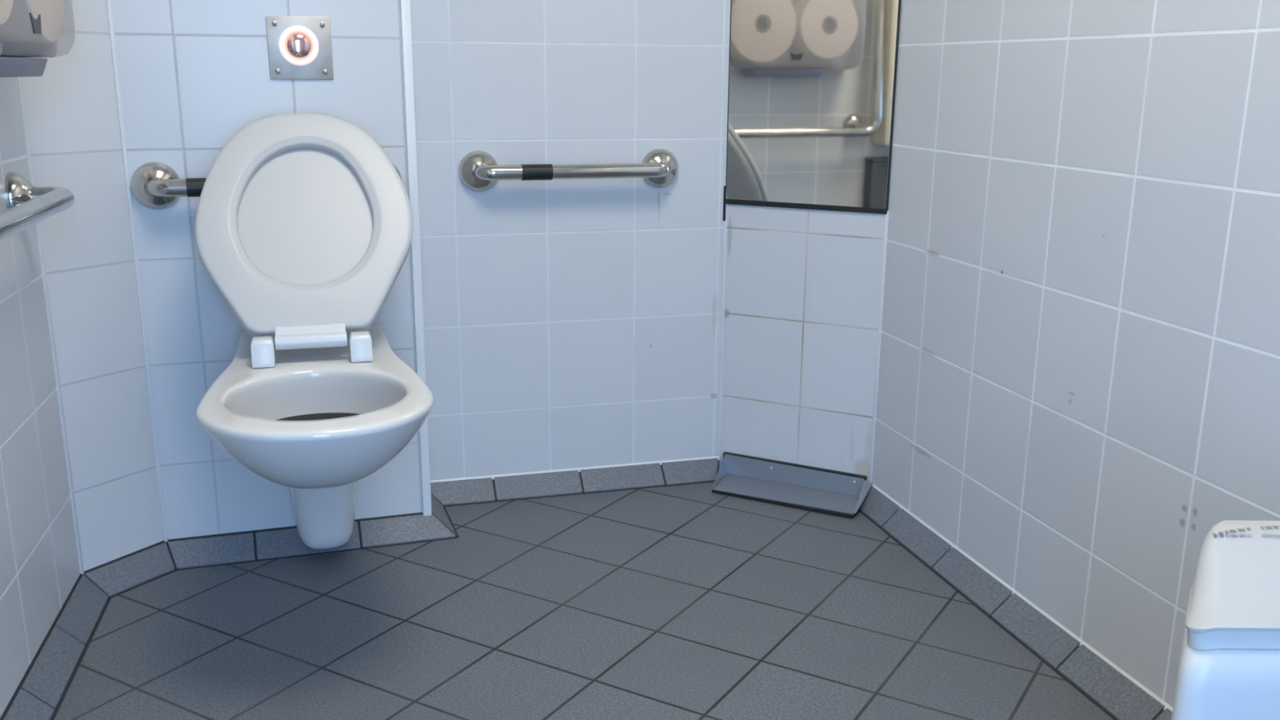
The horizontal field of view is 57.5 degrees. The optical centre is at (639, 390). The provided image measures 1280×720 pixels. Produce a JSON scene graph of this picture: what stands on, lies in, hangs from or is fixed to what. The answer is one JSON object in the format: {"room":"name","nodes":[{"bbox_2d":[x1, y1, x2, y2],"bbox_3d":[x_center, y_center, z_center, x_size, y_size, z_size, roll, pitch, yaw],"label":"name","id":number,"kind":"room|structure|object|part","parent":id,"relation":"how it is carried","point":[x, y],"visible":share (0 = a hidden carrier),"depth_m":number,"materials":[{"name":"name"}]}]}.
{"room":"public restroom","nodes":[
{"label":"public restroom","id":0,"kind":"room"},
{"bbox_2d":[0,43,80,717],"bbox_3d":[-0.747,-0.421,0.446,0.120,2.450,2.930,-3,16,-13],"label":"wall","id":1,"kind":"structure","parent":0,"point":[39,562],"depth_m":1.86,"materials":[{"name":"white tile"}]},
{"bbox_2d":[0,13,57,77],"bbox_3d":[-0.866,-0.570,1.511,0.130,0.318,0.517,-3,16,-13],"label":"dispenser","id":2,"kind":"object","parent":1,"relation":"attached to","point":[16,60],"visible":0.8,"depth_m":1.66,"materials":[{"name":"white plastic"}]},
{"bbox_2d":[0,0,13,26],"bbox_3d":[-0.834,-0.552,1.401,0.093,0.220,0.220,-3,16,-13],"label":"toilet roll","id":3,"kind":"object","parent":2,"relation":"in","point":[6,6],"visible":1,"depth_m":1.46,"materials":[{"name":"beige paper"}]},
{"bbox_2d":[0,0,63,43],"bbox_3d":[-0.891,-0.617,1.635,0.093,0.250,0.250,-3,16,-13],"label":"toilet roll","id":4,"kind":"object","parent":2,"relation":"in","point":[17,28],"visible":0.85,"depth_m":1.63,"materials":[{"name":"beige paper"}]},
{"bbox_2d":[0,172,74,240],"bbox_3d":[-0.878,-0.589,1.470,0.102,0.830,0.705,-3,16,-13],"label":"grab rail","id":5,"kind":"object","parent":1,"relation":"attached to","point":[28,205],"visible":1,"depth_m":1.74,"materials":[{"name":"metal"}]},
{"bbox_2d":[0,573,111,719],"bbox_3d":[-0.691,0.718,0.838,0.061,0.047,2.813,-3,16,-13],"label":"baseboard","id":6,"kind":"structure","parent":1,"relation":"attached to","point":[43,687],"depth_m":1.88,"materials":[{"name":"tile"}]},
{"bbox_2d":[21,0,164,571],"bbox_3d":[-1.024,-0.830,1.941,0.120,2.450,0.183,9,18,29],"label":"wall","id":7,"kind":"structure","parent":0,"point":[72,113],"depth_m":2.09,"materials":[{"name":"white tile"}]},
{"bbox_2d":[16,76,84,573],"bbox_3d":[-1.019,-0.822,1.829,0.008,2.407,0.008,3,15,8],"label":"trim","id":8,"kind":"structure","parent":7,"relation":"attached to","point":[19,78],"depth_m":2.03,"materials":[{"name":"white"}]},
{"bbox_2d":[83,540,177,597],"bbox_3d":[-0.963,0.341,2.217,0.060,0.047,0.190,9,18,29],"label":"baseboard","id":9,"kind":"structure","parent":7,"relation":"attached to","point":[115,577],"depth_m":2.21,"materials":[{"name":"tile"}]},
{"bbox_2d":[110,0,422,539],"bbox_3d":[-0.717,-0.892,2.176,0.519,2.450,0.240,-5,16,-18],"label":"wall","id":10,"kind":"structure","parent":0,"point":[193,74],"depth_m":2.18,"materials":[{"name":"white tile"}]},
{"bbox_2d":[106,0,168,542],"bbox_3d":[-0.925,-0.863,1.981,0.007,2.407,0.008,-12,19,-38],"label":"trim","id":11,"kind":"structure","parent":10,"relation":"attached to","point":[108,2],"depth_m":2.15,"materials":[{"name":"white"}]},
{"bbox_2d":[130,161,401,209],"bbox_3d":[-0.682,-0.380,2.160,0.486,0.086,0.069,-5,16,-18],"label":"grab rail","id":12,"kind":"object","parent":10,"relation":"attached to","point":[156,185],"visible":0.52,"depth_m":2.10,"materials":[{"name":"metal"}]},
{"bbox_2d":[265,15,333,79],"bbox_3d":[-0.624,-0.628,2.142,0.113,0.111,0.018,-5,16,-18],"label":"flush plate","id":13,"kind":"object","parent":10,"relation":"attached to","point":[300,47],"visible":1,"depth_m":2.14,"materials":[{"name":"silver metal"}]},
{"bbox_2d":[195,113,434,549],"bbox_3d":[-0.542,-0.024,1.955,0.371,0.837,0.721,-4,16,-16],"label":"toilet","id":14,"kind":"object","parent":10,"relation":"attached to","point":[304,222],"visible":1,"depth_m":2.02,"materials":[{"name":"white ceramic"}]},
{"bbox_3d":[-0.591,-0.301,2.064,0.371,0.360,0.227,-4,16,-16],"label":"seat","id":15,"kind":"part","parent":14,"relation":"part of","materials":[{"name":"grey plastic"}]},
{"bbox_3d":[-0.595,-0.296,2.081,0.371,0.361,0.229,-4,16,-16],"label":"lid","id":16,"kind":"part","parent":14,"relation":"part of","materials":[{"name":"grey plastic"}]},
{"bbox_2d":[400,0,431,515],"bbox_3d":[-0.439,-0.894,2.139,0.018,2.422,0.011,-5,16,-18],"label":"trim","id":17,"kind":"structure","parent":10,"relation":"attached to","point":[405,5],"depth_m":2.29,"materials":[{"name":"white plastic"}]},
{"bbox_2d":[166,456,719,570],"bbox_3d":[-0.369,0.251,2.562,1.248,0.047,0.254,-5,16,-18],"label":"baseboard","id":18,"kind":"structure","parent":10,"relation":"attached to","point":[249,546],"depth_m":2.61,"materials":[{"name":"tile"}]},
{"bbox_2d":[409,0,728,480],"bbox_3d":[-0.170,-0.969,2.472,0.735,2.450,0.120,-4,16,-16],"label":"wall","id":19,"kind":"structure","parent":0,"point":[569,323],"depth_m":2.58,"materials":[{"name":"white tile"}]},
{"bbox_2d":[458,148,678,191],"bbox_3d":[-0.141,-0.472,2.515,0.490,0.086,0.069,-4,16,-16],"label":"grab rail","id":20,"kind":"object","parent":19,"relation":"attached to","point":[478,171],"visible":1,"depth_m":2.48,"materials":[{"name":"metal"}]},
{"bbox_2d":[717,0,730,455],"bbox_3d":[0.200,-1.001,2.509,0.008,2.402,0.008,2,15,6],"label":"trim","id":21,"kind":"structure","parent":19,"relation":"attached to","point":[725,223],"depth_m":2.72,"materials":[{"name":"white"}]},
{"bbox_2d":[53,481,1113,719],"bbox_3d":[0.120,0.708,1.177,3.250,0.100,4.000,0,15,0],"label":"floor","id":22,"kind":"structure","parent":0,"point":[689,602],"depth_m":2.03,"materials":[{"name":"tile"}]},
{"bbox_2d":[711,451,872,519],"bbox_3d":[0.338,0.216,2.684,0.372,0.060,0.130,9,17,27],"label":"shelf","id":23,"kind":"object","parent":22,"relation":"on","point":[796,486],"visible":0.88,"depth_m":2.69,"materials":[{"name":"grey metal"}]},
{"bbox_2d":[1171,520,1279,719],"bbox_3d":[0.710,0.392,1.208,0.385,0.503,0.143,0,15,0],"label":"bin","id":24,"kind":"object","parent":22,"relation":"on","point":[1229,664],"visible":1,"depth_m":1.11,"materials":[{"name":"white plastic"}]},
{"bbox_3d":[0.712,0.196,1.158,0.377,0.087,0.135,0,15,0],"label":"lid","id":25,"kind":"part","parent":24,"relation":"part of","materials":[{"name":"grey plastic"}]},
{"bbox_2d":[718,204,884,481],"bbox_3d":[0.395,-0.966,2.479,0.379,2.450,0.120,9,17,27],"label":"wall","id":26,"kind":"structure","parent":0,"point":[802,287],"depth_m":2.65,"materials":[{"name":"white tile"}]},
{"bbox_2d":[723,0,901,221],"bbox_3d":[0.364,-0.870,2.451,0.383,1.050,0.009,9,17,27],"label":"wall mirror","id":27,"kind":"object","parent":26,"relation":"attached to","point":[811,107],"visible":1,"depth_m":2.51,"materials":[{"name":"white mirror"}]},
{"bbox_2d":[856,487,862,499],"bbox_3d":[0.506,0.235,2.644,0.024,0.047,0.061,9,18,30],"label":"baseboard","id":28,"kind":"structure","parent":26,"relation":"attached to","point":[859,493],"depth_m":2.64,"materials":[{"name":"tile"}]},
{"bbox_2d":[868,210,888,483],"bbox_3d":[0.527,-0.085,2.571,0.008,0.617,0.008,-11,19,-37],"label":"trim","id":29,"kind":"structure","parent":26,"relation":"attached to","point":[886,227],"depth_m":2.56,"materials":[{"name":"white"}]},
{"bbox_2d":[871,0,1279,707],"bbox_3d":[0.976,-0.547,0.958,0.120,2.450,3.000,-4,16,-14],"label":"wall","id":30,"kind":"structure","parent":0,"point":[1079,371],"depth_m":1.85,"materials":[{"name":"white tile"}]},
{"bbox_2d":[859,484,1173,719],"bbox_3d":[0.874,0.601,1.312,0.061,0.047,2.884,-4,16,-14],"label":"baseboard","id":31,"kind":"structure","parent":30,"relation":"attached to","point":[1111,689],"depth_m":2.04,"materials":[{"name":"tile"}]}
]}

